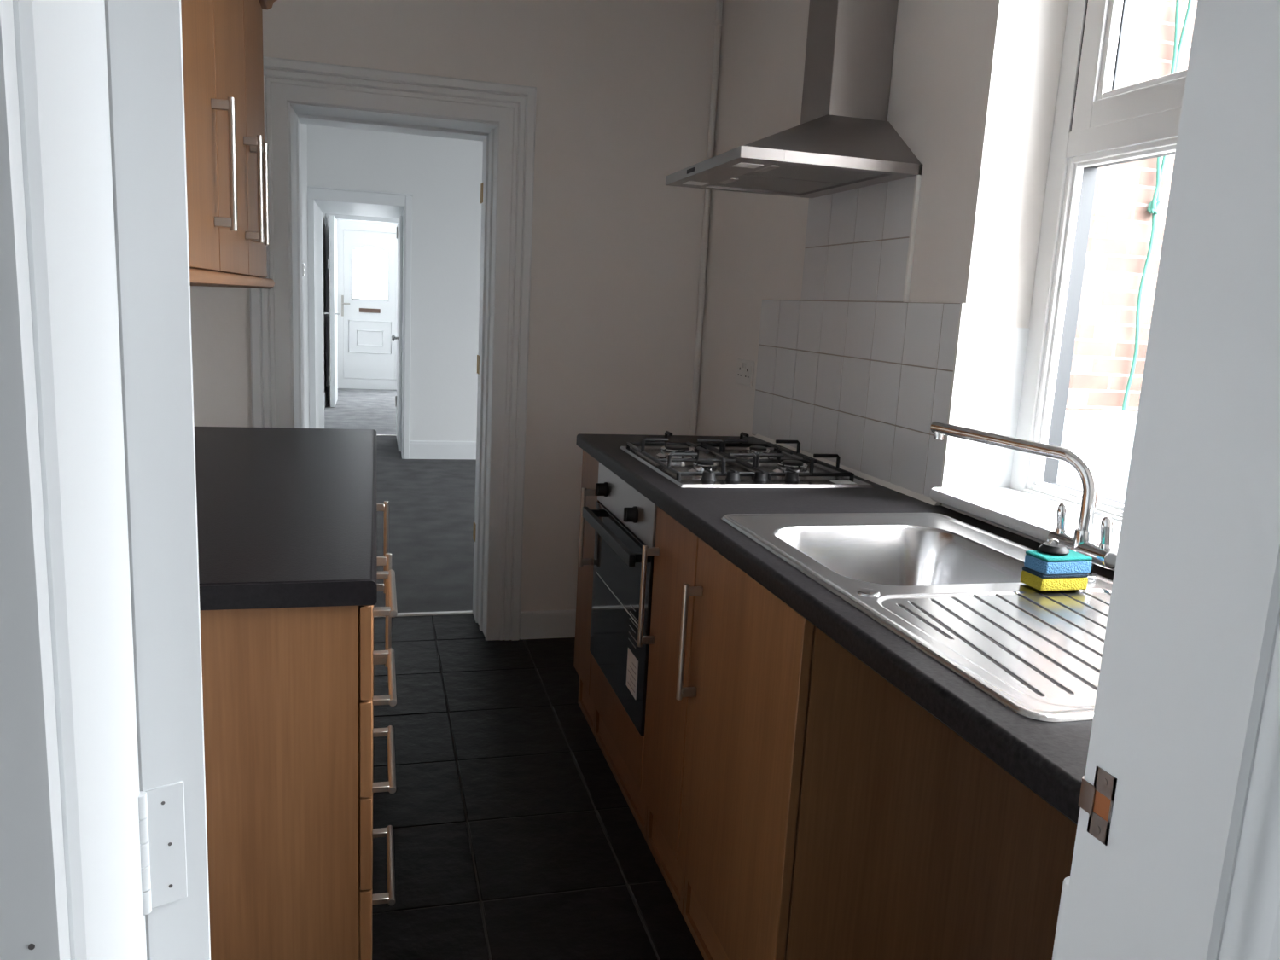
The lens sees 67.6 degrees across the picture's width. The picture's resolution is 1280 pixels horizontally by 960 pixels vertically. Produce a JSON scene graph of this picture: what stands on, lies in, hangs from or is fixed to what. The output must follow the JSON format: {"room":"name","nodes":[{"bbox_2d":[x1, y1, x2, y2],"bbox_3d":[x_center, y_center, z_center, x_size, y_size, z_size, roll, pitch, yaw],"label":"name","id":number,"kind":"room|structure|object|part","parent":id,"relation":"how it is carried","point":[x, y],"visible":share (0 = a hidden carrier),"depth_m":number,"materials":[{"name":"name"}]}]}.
{"room":"kitchen","nodes":[
{"label":"kitchen","id":0,"kind":"room"},
{"bbox_2d":[301,123,309,428],"bbox_3d":[-2.259,-1.279,6.065,0.120,2.750,5.255,0,11,-15],"label":"wall","id":1,"kind":"structure","parent":0,"point":[304,129],"depth_m":7.06,"materials":[{"name":"white paint"}]},
{"bbox_2d":[302,263,305,276],"bbox_3d":[-2.399,-1.500,6.825,0.015,0.086,0.086,0,11,-15],"label":"light switch","id":2,"kind":"object","parent":1,"relation":"attached to","point":[303,264],"visible":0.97,"depth_m":6.82,"materials":[{"name":"white plastic"}]},
{"bbox_2d":[322,213,326,389],"bbox_3d":[-3.610,-2.187,10.679,0.120,2.750,4.530,0,11,-15],"label":"wall","id":3,"kind":"structure","parent":0,"point":[323,214],"depth_m":11.15,"materials":[{"name":"white paint"}]},
{"bbox_2d":[324,386,327,407],"bbox_3d":[-3.403,-0.773,10.179,0.020,0.170,2.950,0,11,-15],"label":"baseboard","id":4,"kind":"structure","parent":3,"relation":"attached to","point":[326,388],"depth_m":11.15,"materials":[{"name":"white"}]},
{"bbox_2d":[306,124,482,441],"bbox_3d":[-0.511,-1.641,8.574,4.825,2.750,1.280,0,11,-15],"label":"wall","id":5,"kind":"structure","parent":0,"point":[443,176],"depth_m":7.58,"materials":[{"name":"white paint"}]},
{"bbox_2d":[307,186,413,459],"bbox_3d":[-2.361,-1.315,8.107,0.778,2.082,1.320,0,11,-15],"label":"door frame","id":6,"kind":"structure","parent":5,"relation":"attached to","point":[333,200],"depth_m":7.48,"materials":[{"name":"white"}]},
{"bbox_3d":[-2.140,-2.213,7.316,0.778,0.012,0.040,0,11,-15],"label":"head moulding","id":7,"kind":"part","parent":6,"relation":"part of","materials":[{"name":"white wood"}]},
{"bbox_2d":[391,215,402,451],"bbox_3d":[-2.106,-1.258,8.241,0.080,1.910,0.880,0,11,-15],"label":"door","id":8,"kind":"structure","parent":5,"relation":"in","point":[399,229],"depth_m":7.93,"materials":[{"name":"white wood"}]},
{"bbox_3d":[-2.027,-1.176,7.920,0.060,0.056,0.056,0,11,-15],"label":"knob","id":9,"kind":"part","parent":8,"relation":"part of","materials":[{"name":"silver metal"}]},
{"bbox_2d":[409,440,476,459],"bbox_3d":[0.015,-0.242,8.308,3.945,0.150,0.018,0,11,-15],"label":"baseboard","id":10,"kind":"structure","parent":5,"relation":"attached to","point":[418,449],"depth_m":7.85,"materials":[{"name":"white"}]},
{"bbox_2d":[324,388,703,959],"bbox_3d":[-0.299,0.022,7.460,5.000,0.100,13.380,0,11,-15],"label":"floor","id":11,"kind":"structure","parent":0,"point":[515,836],"depth_m":2.64,"materials":[{"name":"tile"}]},
{"bbox_2d":[199,569,397,959],"bbox_3d":[-0.754,0.561,1.628,0.650,0.872,0.500,0,11,-15],"label":"base cabinet","id":12,"kind":"object","parent":11,"relation":"on","point":[288,700],"visible":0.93,"depth_m":1.41,"materials":[{"name":"brown wood"}]},
{"bbox_2d":[194,426,377,610],"bbox_3d":[-0.888,0.013,2.057,0.619,0.037,1.604,0,11,-15],"label":"countertop","id":13,"kind":"structure","parent":12,"relation":"on","point":[287,517],"depth_m":1.73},
{"bbox_3d":[-0.467,0.209,1.638,0.018,0.146,0.496,0,11,-15],"label":"drawer","id":14,"kind":"part","parent":12,"relation":"part of","materials":[{"name":"brown wood"}]},
{"bbox_3d":[-0.494,0.725,1.732,0.018,0.277,0.496,0,11,-15],"label":"drawer","id":15,"kind":"part","parent":12,"relation":"part of","materials":[{"name":"brown wood"}]},
{"bbox_3d":[-0.483,0.511,1.693,0.018,0.151,0.496,0,11,-15],"label":"drawer","id":16,"kind":"part","parent":12,"relation":"part of","materials":[{"name":"brown wood"}]},
{"bbox_3d":[-0.475,0.359,1.665,0.018,0.153,0.496,0,11,-15],"label":"drawer","id":17,"kind":"part","parent":12,"relation":"part of","materials":[{"name":"brown wood"}]},
{"bbox_3d":[-0.466,0.696,1.734,0.038,0.012,0.240,0,11,-15],"label":"handle","id":18,"kind":"part","parent":12,"relation":"part of","materials":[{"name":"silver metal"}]},
{"bbox_3d":[-0.455,0.493,1.697,0.038,0.012,0.240,0,11,-15],"label":"handle","id":19,"kind":"part","parent":12,"relation":"part of","materials":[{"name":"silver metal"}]},
{"bbox_3d":[-0.447,0.342,1.670,0.038,0.012,0.240,0,11,-15],"label":"handle","id":20,"kind":"part","parent":12,"relation":"part of","materials":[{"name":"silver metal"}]},
{"bbox_3d":[-0.439,0.193,1.643,0.038,0.012,0.240,0,11,-15],"label":"handle","id":21,"kind":"part","parent":12,"relation":"part of","materials":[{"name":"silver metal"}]},
{"bbox_2d":[372,500,389,756],"bbox_3d":[-1.027,0.368,2.615,0.648,0.872,0.575,0,11,-15],"label":"base cabinet","id":22,"kind":"object","parent":11,"relation":"on","point":[384,507],"visible":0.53,"depth_m":2.42,"materials":[{"name":"brown wood"}]},
{"bbox_3d":[-0.659,0.172,2.433,0.036,0.240,0.012,0,11,-15],"label":"handle","id":23,"kind":"part","parent":22,"relation":"part of","materials":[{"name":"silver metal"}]},
{"bbox_2d":[372,552,391,753],"bbox_3d":[-0.886,0.468,2.104,0.648,0.872,0.497,0,11,-15],"label":"base cabinet","id":24,"kind":"object","parent":11,"relation":"on","point":[386,561],"visible":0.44,"depth_m":1.95,"materials":[{"name":"brown wood"}]},
{"bbox_3d":[-0.614,0.406,2.167,0.018,0.736,0.493,0,11,-15],"label":"door","id":25,"kind":"part","parent":24,"relation":"part of","materials":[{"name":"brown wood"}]},
{"bbox_3d":[-0.525,0.267,1.950,0.036,0.240,0.012,0,11,-15],"label":"handle","id":26,"kind":"part","parent":24,"relation":"part of","materials":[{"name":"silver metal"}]},
{"bbox_2d":[376,434,396,436],"bbox_3d":[-2.599,-0.421,8.931,0.663,0.008,0.035,0,11,-15],"label":"threshold strip","id":27,"kind":"object","parent":11,"relation":"on","point":[376,434],"depth_m":8.98,"materials":[{"name":"silver metal"}]},
{"bbox_2d":[373,610,473,617],"bbox_3d":[-1.035,0.560,3.978,0.692,0.007,0.034,0,11,-15],"label":"threshold strip","id":28,"kind":"object","parent":11,"relation":"on","point":[445,613],"depth_m":4.02,"materials":[{"name":"silver metal"}]},
{"bbox_2d":[573,449,599,734],"bbox_3d":[0.092,0.345,3.079,0.631,0.868,0.244,0,11,-15],"label":"base cabinet","id":29,"kind":"object","parent":11,"relation":"on","point":[590,465],"visible":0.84,"depth_m":2.99,"materials":[{"name":"brown wood"}]},
{"bbox_3d":[-0.161,0.144,2.889,0.040,0.245,0.012,0,11,-15],"label":"handle","id":30,"kind":"part","parent":29,"relation":"part of","materials":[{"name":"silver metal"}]},
{"bbox_2d":[589,653,647,840],"bbox_3d":[0.223,0.424,2.682,0.591,0.868,0.600,0,11,-15],"label":"panel","id":31,"kind":"object","parent":11,"relation":"on","point":[618,738],"visible":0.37,"depth_m":2.62,"materials":[{"name":"brown wood"}]},
{"bbox_3d":[-0.065,0.649,2.646,0.018,0.143,0.598,0,11,-15],"label":"filler panel","id":32,"kind":"part","parent":31,"relation":"part of","materials":[{"name":"brown wood"}]},
{"bbox_2d":[582,462,657,736],"bbox_3d":[0.173,0.296,2.643,0.577,0.599,0.594,0,11,-15],"label":"oven","id":33,"kind":"object","parent":31,"relation":"in","point":[623,520],"visible":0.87,"depth_m":2.52,"materials":[{"name":"black glass"}]},
{"bbox_3d":[-0.110,0.027,2.704,0.032,0.042,0.042,0,11,-15],"label":"knob","id":34,"kind":"part","parent":33,"relation":"part of","materials":[{"name":"black plastic"}]},
{"bbox_3d":[-0.035,0.057,2.538,0.024,0.114,0.594,0,11,-15],"label":"control panel","id":35,"kind":"part","parent":33,"relation":"part of","materials":[{"name":"silver metal"}]},
{"bbox_3d":[-0.025,0.087,2.398,0.032,0.042,0.042,0,11,-15],"label":"knob","id":36,"kind":"part","parent":33,"relation":"part of","materials":[{"name":"black plastic"}]},
{"bbox_2d":[576,433,1114,825],"bbox_3d":[0.403,0.091,2.008,0.618,0.038,2.351,0,11,-15],"label":"countertop","id":37,"kind":"structure","parent":31,"relation":"on","point":[1050,759],"depth_m":1.36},
{"bbox_2d":[619,430,872,487],"bbox_3d":[0.259,-0.065,2.555,0.496,0.056,0.594,0,11,-15],"label":"gas hob","id":38,"kind":"object","parent":37,"relation":"in","point":[701,465],"visible":1,"depth_m":2.45,"materials":[{"name":"silver metal"}]},
{"bbox_3d":[0.103,-0.077,2.631,0.116,0.024,0.116,0,11,-15],"label":"burner","id":39,"kind":"part","parent":38,"relation":"part of","materials":[{"name":"silver metal"}]},
{"bbox_3d":[0.163,-0.031,2.395,0.084,0.024,0.084,0,11,-15],"label":"burner","id":40,"kind":"part","parent":38,"relation":"part of","materials":[{"name":"silver metal"}]},
{"bbox_3d":[0.165,-0.012,2.287,0.038,0.026,0.038,0,11,-15],"label":"knob","id":41,"kind":"part","parent":38,"relation":"part of","materials":[{"name":"black plastic"}]},
{"bbox_3d":[0.225,-0.012,2.303,0.038,0.026,0.038,0,11,-15],"label":"knob","id":42,"kind":"part","parent":38,"relation":"part of","materials":[{"name":"black plastic"}]},
{"bbox_3d":[0.333,-0.077,2.700,0.092,0.024,0.092,0,11,-15],"label":"burner","id":43,"kind":"part","parent":38,"relation":"part of","materials":[{"name":"silver metal"}]},
{"bbox_3d":[0.294,-0.011,2.322,0.038,0.026,0.038,0,11,-15],"label":"knob","id":44,"kind":"part","parent":38,"relation":"part of","materials":[{"name":"black plastic"}]},
{"bbox_3d":[0.393,-0.031,2.464,0.100,0.024,0.100,0,11,-15],"label":"burner","id":45,"kind":"part","parent":38,"relation":"part of","materials":[{"name":"silver metal"}]},
{"bbox_3d":[0.373,-0.011,2.344,0.038,0.026,0.038,0,11,-15],"label":"knob","id":46,"kind":"part","parent":38,"relation":"part of","materials":[{"name":"black plastic"}]},
{"bbox_2d":[721,512,1112,721],"bbox_3d":[0.524,0.237,1.543,0.510,0.160,0.982,0,11,-15],"label":"sink","id":47,"kind":"object","parent":37,"relation":"in","point":[875,562],"visible":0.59,"depth_m":1.46,"materials":[{"name":"silver metal"}]},
{"bbox_3d":[0.464,0.203,1.719,0.388,0.157,0.408,0,11,-15],"label":"bowl","id":48,"kind":"part","parent":47,"relation":"part of","materials":[{"name":"silver metal"}]},
{"bbox_2d":[1020,566,1087,591],"bbox_3d":[0.656,0.156,1.515,0.086,0.026,0.052,0,11,-15],"label":"sponge","id":49,"kind":"object","parent":47,"relation":"on","point":[1033,578],"visible":0.78,"depth_m":1.49,"materials":[{"name":"yellow plastic"}]},
{"bbox_2d":[1024,549,1092,575],"bbox_3d":[0.661,0.130,1.512,0.087,0.026,0.054,0,11,-15],"label":"sponge","id":50,"kind":"object","parent":49,"relation":"on","point":[1073,562],"visible":0.96,"depth_m":1.49,"materials":[{"name":"blue plastic"}]},
{"bbox_2d":[1038,538,1069,555],"bbox_3d":[0.656,0.104,1.514,0.046,0.022,0.046,0,11,-15],"label":"plug","id":51,"kind":"object","parent":50,"relation":"on","point":[1051,548],"visible":1,"depth_m":1.50,"materials":[{"name":"silver metal"}]},
{"bbox_2d":[930,420,1117,581],"bbox_3d":[0.670,0.031,1.679,0.063,0.219,0.399,-3,12,-29],"label":"mixer tap","id":52,"kind":"object","parent":37,"relation":"on","point":[1102,554],"visible":0.8,"depth_m":1.57,"materials":[{"name":"silver metal"}]},
{"bbox_3d":[0.650,-0.009,1.693,0.022,0.147,0.342,-4,12,-32],"label":"spout","id":53,"kind":"part","parent":52,"relation":"part of","materials":[{"name":"silver metal"}]},
{"bbox_3d":[0.718,0.071,1.622,0.024,0.067,0.022,0,11,-15],"label":"lever","id":54,"kind":"part","parent":52,"relation":"part of","materials":[{"name":"silver metal"}]},
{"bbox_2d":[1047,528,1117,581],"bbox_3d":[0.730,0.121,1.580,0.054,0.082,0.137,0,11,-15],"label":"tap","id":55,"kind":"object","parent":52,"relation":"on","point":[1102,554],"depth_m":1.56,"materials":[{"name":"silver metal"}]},
{"bbox_3d":[0.745,0.090,1.525,0.024,0.067,0.022,0,11,-15],"label":"lever","id":56,"kind":"part","parent":52,"relation":"part of","materials":[{"name":"silver metal"}]},
{"bbox_2d":[637,506,698,914],"bbox_3d":[0.322,0.508,2.247,0.631,0.868,0.300,0,11,-15],"label":"base cabinet","id":57,"kind":"object","parent":11,"relation":"on","point":[675,551],"visible":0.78,"depth_m":2.17,"materials":[{"name":"brown wood"}]},
{"bbox_3d":[0.019,0.272,2.236,0.040,0.245,0.012,0,11,-15],"label":"handle","id":58,"kind":"part","parent":57,"relation":"part of","materials":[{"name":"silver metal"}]},
{"bbox_2d":[675,538,1077,959],"bbox_3d":[0.429,0.584,1.858,0.631,0.868,0.513,0,11,-15],"label":"base cabinet","id":59,"kind":"object","parent":11,"relation":"on","point":[827,813],"visible":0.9,"depth_m":1.62,"materials":[{"name":"brown wood"}]},
{"bbox_3d":[0.100,0.329,1.942,0.040,0.245,0.012,0,11,-15],"label":"handle","id":60,"kind":"part","parent":59,"relation":"part of","materials":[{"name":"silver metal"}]},
{"bbox_3d":[0.176,0.519,1.776,0.018,0.733,0.511,0,11,-15],"label":"door","id":61,"kind":"part","parent":59,"relation":"part of","materials":[{"name":"brown wood"}]},
{"bbox_2d":[190,0,1197,610],"bbox_3d":[0.954,-2.201,3.816,5.340,6.300,0.343,0,11,-15],"label":"wall","id":62,"kind":"structure","parent":0,"point":[624,87],"depth_m":3.60,"materials":[{"name":"white paint"}]},
{"bbox_2d":[249,56,536,640],"bbox_3d":[-0.936,-0.419,3.631,0.969,2.066,0.371,0,11,-15],"label":"door frame","id":63,"kind":"structure","parent":62,"relation":"attached to","point":[502,116],"depth_m":3.46,"materials":[{"name":"white wood"}]},
{"bbox_3d":[-0.938,-0.364,3.654,0.742,1.950,0.343,0,11,-15],"label":"door frame","id":64,"kind":"part","parent":63,"relation":"part of","materials":[{"name":"white wood"}]},
{"bbox_2d":[519,609,575,639],"bbox_3d":[-0.143,0.576,3.866,0.684,0.110,0.018,0,11,-15],"label":"baseboard","id":65,"kind":"structure","parent":62,"relation":"attached to","point":[547,624],"depth_m":3.80,"materials":[{"name":"white"}]},
{"bbox_2d":[1121,0,1192,411],"bbox_3d":[2.266,-1.200,4.206,0.082,1.801,0.054,-4,12,-34],"label":"washing line","id":66,"kind":"object","parent":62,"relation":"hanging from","point":[1154,206],"visible":0.85,"depth_m":4.19,"materials":[{"name":"teal plastic"}]},
{"bbox_2d":[696,0,1114,570],"bbox_3d":[0.771,-0.318,2.300,0.239,2.520,3.132,0,11,-15],"label":"wall","id":67,"kind":"structure","parent":0,"point":[974,87],"depth_m":2.17,"materials":[{"name":"white paint"}]},
{"bbox_2d":[689,0,722,435],"bbox_3d":[0.231,-0.606,3.728,0.029,2.519,0.036,0,11,-15],"label":"pipe","id":68,"kind":"object","parent":67,"relation":"attached to","point":[718,23],"visible":0.62,"depth_m":3.65,"materials":[{"name":"white plastic"}]},
{"bbox_2d":[735,358,754,386],"bbox_3d":[0.361,-0.373,3.312,0.013,0.086,0.146,0,11,-15],"label":"double socket","id":69,"kind":"object","parent":67,"relation":"attached to","point":[744,375],"visible":1,"depth_m":3.29,"materials":[{"name":"white plastic"}]},
{"bbox_2d":[665,0,922,197],"bbox_3d":[0.389,-1.195,2.386,0.456,0.866,0.584,0,11,-15],"label":"hood","id":70,"kind":"object","parent":67,"relation":"attached to","point":[844,140],"visible":1,"depth_m":2.35,"materials":[{"name":"silver metal"}]},
{"bbox_3d":[0.132,-0.797,2.462,0.005,0.010,0.060,0,11,-15],"label":"switch panel","id":71,"kind":"part","parent":70,"relation":"part of","materials":[{"name":"black plastic"}]},
{"bbox_2d":[751,165,965,505],"bbox_3d":[0.547,-0.426,2.630,0.021,0.770,1.145,0,11,-15],"label":"wall tiles","id":72,"kind":"structure","parent":67,"relation":"attached to","point":[860,372],"depth_m":2.49,"materials":[{"name":"white tile"}]},
{"bbox_3d":[0.669,-0.364,2.200,0.013,0.725,0.243,0,11,-15],"label":"edge trim","id":73,"kind":"part","parent":72,"relation":"part of","materials":[{"name":"white plastic"}]},
{"bbox_2d":[929,487,1121,568],"bbox_3d":[0.905,0.141,1.606,0.209,0.030,1.189,0,11,-15],"label":"window sill","id":74,"kind":"structure","parent":67,"relation":"attached to","point":[1032,515],"depth_m":1.96,"materials":[{"name":"white paint"}]},
{"bbox_2d":[983,0,1186,521],"bbox_3d":[1.052,-0.549,1.510,0.143,1.435,1.197,0,11,-16],"label":"window","id":75,"kind":"structure","parent":67,"relation":"in","point":[1103,118],"depth_m":2.03,"materials":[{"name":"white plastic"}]},
{"bbox_3d":[1.080,-0.916,1.446,0.052,0.589,1.071,0,11,-15],"label":"sash","id":76,"kind":"part","parent":75,"relation":"part of","materials":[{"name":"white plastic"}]},
{"bbox_3d":[-1.883,-2.624,13.593,5.000,2.750,0.250,0,11,-15],"label":"wall","id":77,"kind":"structure","parent":0,"visible":0},
{"bbox_2d":[337,219,397,389],"bbox_3d":[-3.676,-2.417,13.023,0.950,2.360,0.150,0,11,-15],"label":"door","id":78,"kind":"structure","parent":77,"relation":"in","point":[367,252],"depth_m":13.02,"materials":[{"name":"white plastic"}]},
{"bbox_3d":[-3.683,-2.422,13.046,0.950,2.360,0.100,0,11,-15],"label":"frame","id":79,"kind":"part","parent":78,"relation":"part of","materials":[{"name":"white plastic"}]},
{"bbox_3d":[-3.975,-2.352,12.912,0.115,0.280,0.072,0,11,-15],"label":"lever handle","id":80,"kind":"part","parent":78,"relation":"part of","materials":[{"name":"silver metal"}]},
{"bbox_3d":[-3.661,-2.808,12.973,0.480,0.713,0.012,0,11,-15],"label":"pane","id":81,"kind":"part","parent":78,"relation":"part of","materials":[{"name":"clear glass"}]},
{"bbox_3d":[-3.654,-2.805,12.945,0.494,0.722,0.024,0,11,-15],"label":"pane moulding","id":82,"kind":"part","parent":78,"relation":"part of","materials":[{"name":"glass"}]},
{"bbox_3d":[-3.684,-2.310,13.030,0.280,0.055,0.016,0,11,-15],"label":"letter plate","id":83,"kind":"part","parent":78,"relation":"part of","materials":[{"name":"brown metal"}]},
{"bbox_3d":[-1.190,-0.324,1.758,0.120,2.520,3.132,0,11,-15],"label":"wall","id":84,"kind":"structure","parent":0,"visible":0},
{"bbox_2d":[180,0,238,271],"bbox_3d":[-0.885,-0.722,1.567,0.357,0.719,0.500,0,11,-15],"label":"upper cabinet","id":85,"kind":"object","parent":84,"relation":"attached to","point":[200,103],"visible":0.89,"depth_m":1.72,"materials":[{"name":"brown wood"}]},
{"bbox_3d":[-0.761,-0.721,1.602,0.018,0.714,0.497,0,11,-15],"label":"door","id":86,"kind":"part","parent":85,"relation":"part of","materials":[{"name":"brown wood"}]},
{"bbox_3d":[-0.792,-0.602,1.822,0.041,0.245,0.012,0,11,-15],"label":"handle","id":87,"kind":"part","parent":85,"relation":"part of","materials":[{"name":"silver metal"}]},
{"bbox_2d":[189,267,274,288],"bbox_3d":[-1.031,-0.436,2.050,0.335,0.028,1.384,0,11,-15],"label":"rail","id":88,"kind":"object","parent":85,"relation":"attached to","point":[197,277],"visible":0.57,"depth_m":1.87,"materials":[{"name":"brown wood"}]},
{"bbox_2d":[258,0,276,9],"bbox_3d":[-0.981,-1.188,1.931,0.364,0.057,1.413,0,11,-15],"label":"crown molding","id":89,"kind":"structure","parent":85,"relation":"on","point":[265,4],"depth_m":2.58,"materials":[{"name":"brown wood"}]},
{"bbox_2d":[210,0,264,274],"bbox_3d":[-1.010,-0.810,2.021,0.357,0.719,0.454,0,11,-15],"label":"upper cabinet","id":90,"kind":"object","parent":84,"relation":"attached to","point":[228,14],"visible":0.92,"depth_m":2.07,"materials":[{"name":"brown wood"}]},
{"bbox_3d":[-0.886,-0.810,2.055,0.018,0.714,0.451,0,11,-15],"label":"door","id":91,"kind":"part","parent":90,"relation":"part of","materials":[{"name":"brown wood"}]},
{"bbox_3d":[-0.912,-0.687,2.258,0.041,0.245,0.012,0,11,-15],"label":"handle","id":92,"kind":"part","parent":90,"relation":"part of","materials":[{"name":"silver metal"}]},
{"bbox_2d":[243,0,269,277],"bbox_3d":[-1.123,-0.891,2.431,0.357,0.719,0.407,0,11,-15],"label":"upper cabinet","id":93,"kind":"object","parent":84,"relation":"attached to","point":[253,11],"visible":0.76,"depth_m":2.40,"materials":[{"name":"brown wood"}]},
{"bbox_3d":[-0.944,-0.710,2.372,0.041,0.245,0.012,0,11,-15],"label":"handle","id":94,"kind":"part","parent":93,"relation":"part of","materials":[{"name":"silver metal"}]},
{"bbox_3d":[-0.046,-0.043,0.544,4.600,2.520,0.130,0,11,-15],"label":"wall","id":95,"kind":"structure","parent":0,"visible":0},
{"bbox_2d":[104,0,210,959],"bbox_3d":[-0.480,0.146,0.866,0.104,1.972,0.667,-6,13,-40],"label":"door","id":96,"kind":"structure","parent":95,"relation":"in","point":[143,37],"depth_m":0.56,"materials":[{"name":"white wood"}]},
{"bbox_2d":[0,0,1279,959],"bbox_3d":[0.043,0.189,0.611,0.908,2.050,0.179,0,11,-15],"label":"door frame","id":97,"kind":"structure","parent":95,"relation":"attached to","point":[1176,856],"depth_m":0.63,"materials":[{"name":"white"}]},
{"bbox_3d":[0.366,0.258,0.770,0.007,0.057,0.039,2,10,-6],"label":"strike plate","id":98,"kind":"part","parent":97,"relation":"part of","materials":[{"name":"silver metal"}]},
{"bbox_3d":[-0.554,-1.667,8.702,5.040,2.750,10.065,0,11,-15],"label":"wall","id":99,"kind":"structure","parent":0,"visible":0},
{"bbox_2d":[324,215,340,407],"bbox_3d":[-3.558,-1.947,11.086,0.175,2.122,0.795,0,11,-15],"label":"door","id":100,"kind":"structure","parent":99,"relation":"in","point":[332,222],"depth_m":10.78,"materials":[{"name":"white wood"}]},
{"bbox_2d":[325,213,399,400],"bbox_3d":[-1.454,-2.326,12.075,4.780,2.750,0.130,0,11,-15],"label":"door frame","id":101,"kind":"structure","parent":99,"relation":"attached to","point":[341,217],"depth_m":11.40,"materials":[{"name":"white wood"}]}
]}

